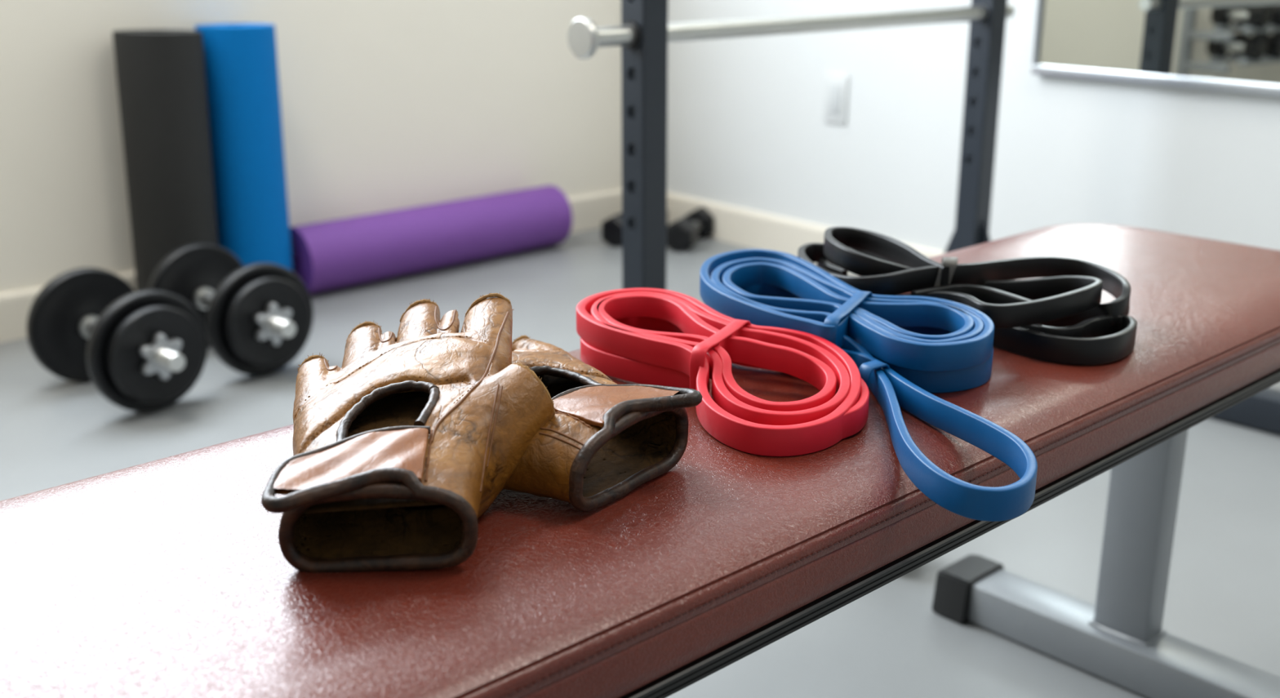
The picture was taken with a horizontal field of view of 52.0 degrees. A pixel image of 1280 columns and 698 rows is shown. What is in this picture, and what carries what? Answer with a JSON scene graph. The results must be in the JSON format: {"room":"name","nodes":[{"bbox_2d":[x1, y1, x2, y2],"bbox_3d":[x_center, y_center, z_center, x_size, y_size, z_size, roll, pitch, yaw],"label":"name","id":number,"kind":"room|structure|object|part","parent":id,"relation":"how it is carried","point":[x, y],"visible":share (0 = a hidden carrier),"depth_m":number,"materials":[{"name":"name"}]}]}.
{"room":"gym","nodes":[
{"label":"gym","id":0,"kind":"room"},
{"bbox_2d":[0,0,622,293],"bbox_3d":[-1.824,-1.108,1.607,5.100,2.600,0.120,-16,23,-41],"label":"wall","id":1,"kind":"structure","parent":0,"point":[386,105],"depth_m":2.87,"materials":[{"name":"beige paint"}]},
{"bbox_2d":[0,188,622,342],"bbox_3d":[-1.815,0.115,1.901,5.000,0.090,0.014,-16,23,-41],"label":"baseboard","id":2,"kind":"structure","parent":1,"relation":"attached to","point":[588,211],"depth_m":2.61,"materials":[{"name":"beige paint"}]},
{"bbox_2d":[0,227,1279,697],"bbox_3d":[-0.173,0.812,0.015,5.342,0.120,5.904,-14,22,-38],"label":"floor","id":3,"kind":"structure","parent":0,"point":[1223,596],"depth_m":1.76,"materials":[{"name":"grey rubber"}]},
{"bbox_2d":[26,266,208,412],"bbox_3d":[-0.858,-0.018,2.152,0.396,0.196,0.196,16,23,41],"label":"dumbbell","id":4,"kind":"object","parent":3,"relation":"on","point":[145,350],"visible":1,"depth_m":2.09,"materials":[{"name":"black metal"}]},
{"bbox_3d":[-0.937,-0.041,2.222,0.024,0.196,0.196,16,23,41],"label":"plate","id":5,"kind":"part","parent":4,"relation":"part of","materials":[{"name":"black metal"}]},
{"bbox_3d":[-0.858,-0.018,2.152,0.396,0.029,0.029,16,23,41],"label":"handle rod","id":6,"kind":"part","parent":4,"relation":"part of","materials":[{"name":"silver metal"}]},
{"bbox_3d":[-0.779,0.003,2.081,0.024,0.196,0.196,16,23,41],"label":"plate","id":7,"kind":"part","parent":4,"relation":"part of","materials":[{"name":"black metal"}]},
{"bbox_3d":[-0.762,0.008,2.066,0.022,0.155,0.155,16,23,41],"label":"plate","id":8,"kind":"part","parent":4,"relation":"part of","materials":[{"name":"black metal"}]},
{"bbox_2d":[112,29,217,291],"bbox_3d":[-0.905,-0.328,2.532,0.162,0.556,0.158,1,16,0],"label":"foam roller","id":9,"kind":"object","parent":3,"relation":"on","point":[161,77],"visible":0.66,"depth_m":2.45,"materials":[{"name":"grey plastic"}]},
{"bbox_2d":[147,243,313,375],"bbox_3d":[-0.728,-0.073,2.328,0.396,0.196,0.196,16,24,42],"label":"dumbbell","id":10,"kind":"object","parent":3,"relation":"on","point":[257,318],"visible":0.91,"depth_m":2.24,"materials":[{"name":"black metal"}]},
{"bbox_3d":[-0.805,-0.096,2.401,0.024,0.196,0.196,16,24,42],"label":"plate","id":11,"kind":"part","parent":10,"relation":"part of","materials":[{"name":"black metal"}]},
{"bbox_3d":[-0.728,-0.073,2.328,0.396,0.029,0.029,16,24,42],"label":"handle rod","id":12,"kind":"part","parent":10,"relation":"part of","materials":[{"name":"silver metal"}]},
{"bbox_3d":[-0.651,-0.051,2.256,0.024,0.196,0.196,16,24,42],"label":"plate","id":13,"kind":"part","parent":10,"relation":"part of","materials":[{"name":"black metal"}]},
{"bbox_3d":[-0.635,-0.046,2.240,0.022,0.155,0.155,16,24,42],"label":"plate","id":14,"kind":"part","parent":10,"relation":"part of","materials":[{"name":"black metal"}]},
{"bbox_2d":[194,22,293,271],"bbox_3d":[-0.793,-0.365,2.647,0.150,0.560,0.154,0,17,0],"label":"foam roller","id":15,"kind":"object","parent":3,"relation":"on","point":[241,59],"visible":0.68,"depth_m":2.57,"materials":[{"name":"blue plastic"}]},
{"bbox_2d":[289,185,572,293],"bbox_3d":[-0.469,-0.257,2.997,0.712,0.147,0.143,-16,23,-42],"label":"foam roller","id":16,"kind":"object","parent":3,"relation":"on","point":[340,253],"visible":0.92,"depth_m":2.92,"materials":[{"name":"purple plastic"}]},
{"bbox_2d":[601,210,667,247],"bbox_3d":[-0.012,-0.314,3.306,0.073,0.084,0.220,10,20,28],"label":"dumbbell","id":17,"kind":"object","parent":3,"relation":"on","point":[611,228],"visible":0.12,"depth_m":3.22,"materials":[{"name":"black metal"}]},
{"bbox_2d":[0,223,1279,697],"bbox_3d":[0.109,0.228,0.932,1.234,0.450,0.442,-15,23,-40],"label":"weight bench","id":18,"kind":"object","parent":3,"relation":"on","point":[171,576],"visible":0.7,"depth_m":0.64,"materials":[{"name":"leather"}]},
{"bbox_2d":[261,292,556,573],"bbox_3d":[-0.114,0.035,0.679,0.137,0.084,0.242,-3,18,-9],"label":"glove","id":19,"kind":"object","parent":18,"relation":"on","point":[432,413],"visible":1,"depth_m":0.63,"materials":[{"name":"brown leather"}]},
{"bbox_2d":[502,334,702,511],"bbox_3d":[-0.065,0.030,0.726,0.133,0.050,0.210,-11,21,-32],"label":"glove","id":20,"kind":"object","parent":18,"relation":"on","point":[605,439],"visible":0.52,"depth_m":0.67,"materials":[{"name":"brown leather"}]},
{"bbox_2d":[576,288,869,456],"bbox_3d":[0.052,0.004,0.834,0.122,0.037,0.254,-10,20,-30],"label":"band","id":21,"kind":"object","parent":18,"relation":"on","point":[655,336],"visible":0.98,"depth_m":0.81,"materials":[{"name":"red rubber"}]},
{"bbox_2d":[699,248,1037,521],"bbox_3d":[0.160,-0.002,0.850,0.152,0.038,0.449,-5,18,-17],"label":"band","id":22,"kind":"object","parent":18,"relation":"on","point":[907,349],"visible":0.9,"depth_m":0.82,"materials":[{"name":"blue rubber"}]},
{"bbox_2d":[797,226,1137,364],"bbox_3d":[0.232,-0.051,0.986,0.291,0.050,0.166,14,22,39],"label":"band","id":23,"kind":"object","parent":18,"relation":"on","point":[1057,317],"visible":0.91,"depth_m":0.94,"materials":[{"name":"black rubber"}]},
{"bbox_2d":[666,205,714,252],"bbox_3d":[0.128,-0.299,3.259,0.073,0.084,0.220,6,18,20],"label":"dumbbell","id":24,"kind":"object","parent":3,"relation":"on","point":[683,233],"visible":0.95,"depth_m":3.17,"materials":[{"name":"black metal"}]},
{"bbox_2d":[621,0,1279,434],"bbox_3d":[0.479,-0.868,1.663,0.860,2.101,0.732,-15,23,-40],"label":"rack","id":25,"kind":"object","parent":3,"relation":"on","point":[644,68],"visible":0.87,"depth_m":1.80,"materials":[{"name":"black metal"}]},
{"bbox_2d":[567,4,1014,58],"bbox_3d":[0.282,-0.489,1.966,0.972,0.051,0.051,-15,23,-40],"label":"bar","id":26,"kind":"object","parent":25,"relation":"attached to","point":[584,37],"visible":0.96,"depth_m":1.86,"materials":[{"name":"silver metal"}]},
{"bbox_2d":[666,0,1279,252],"bbox_3d":[1.692,-1.007,1.284,0.120,2.600,5.200,-14,22,-37],"label":"wall","id":27,"kind":"structure","parent":0,"point":[747,129],"depth_m":2.74,"materials":[{"name":"white paint"}]},
{"bbox_2d":[666,191,944,273],"bbox_3d":[1.641,0.204,1.617,0.014,0.090,5.200,-14,22,-37],"label":"baseboard","id":28,"kind":"structure","parent":27,"relation":"attached to","point":[754,229],"depth_m":3.20,"materials":[{"name":"beige paint"}]},
{"bbox_2d":[823,73,848,124],"bbox_3d":[0.437,-0.558,2.926,0.009,0.108,0.066,-14,22,-37],"label":"wall outlet","id":29,"kind":"object","parent":27,"relation":"attached to","point":[836,97],"visible":1,"depth_m":2.92,"materials":[{"name":"white plastic"}]},
{"bbox_2d":[828,83,841,114],"bbox_3d":[0.435,-0.557,2.924,0.004,0.066,0.033,-14,22,-37],"label":"socket","id":30,"kind":"object","parent":29,"relation":"attached to","point":[834,89],"depth_m":2.92,"materials":[{"name":"grey plastic"}]},
{"bbox_2d":[1031,0,1279,95],"bbox_3d":[1.357,-0.954,1.614,0.021,1.350,1.900,-14,22,-37],"label":"wall mirror","id":31,"kind":"object","parent":27,"relation":"attached to","point":[1233,46],"visible":1,"depth_m":2.30,"materials":[{"name":"white mirror"}]}
]}

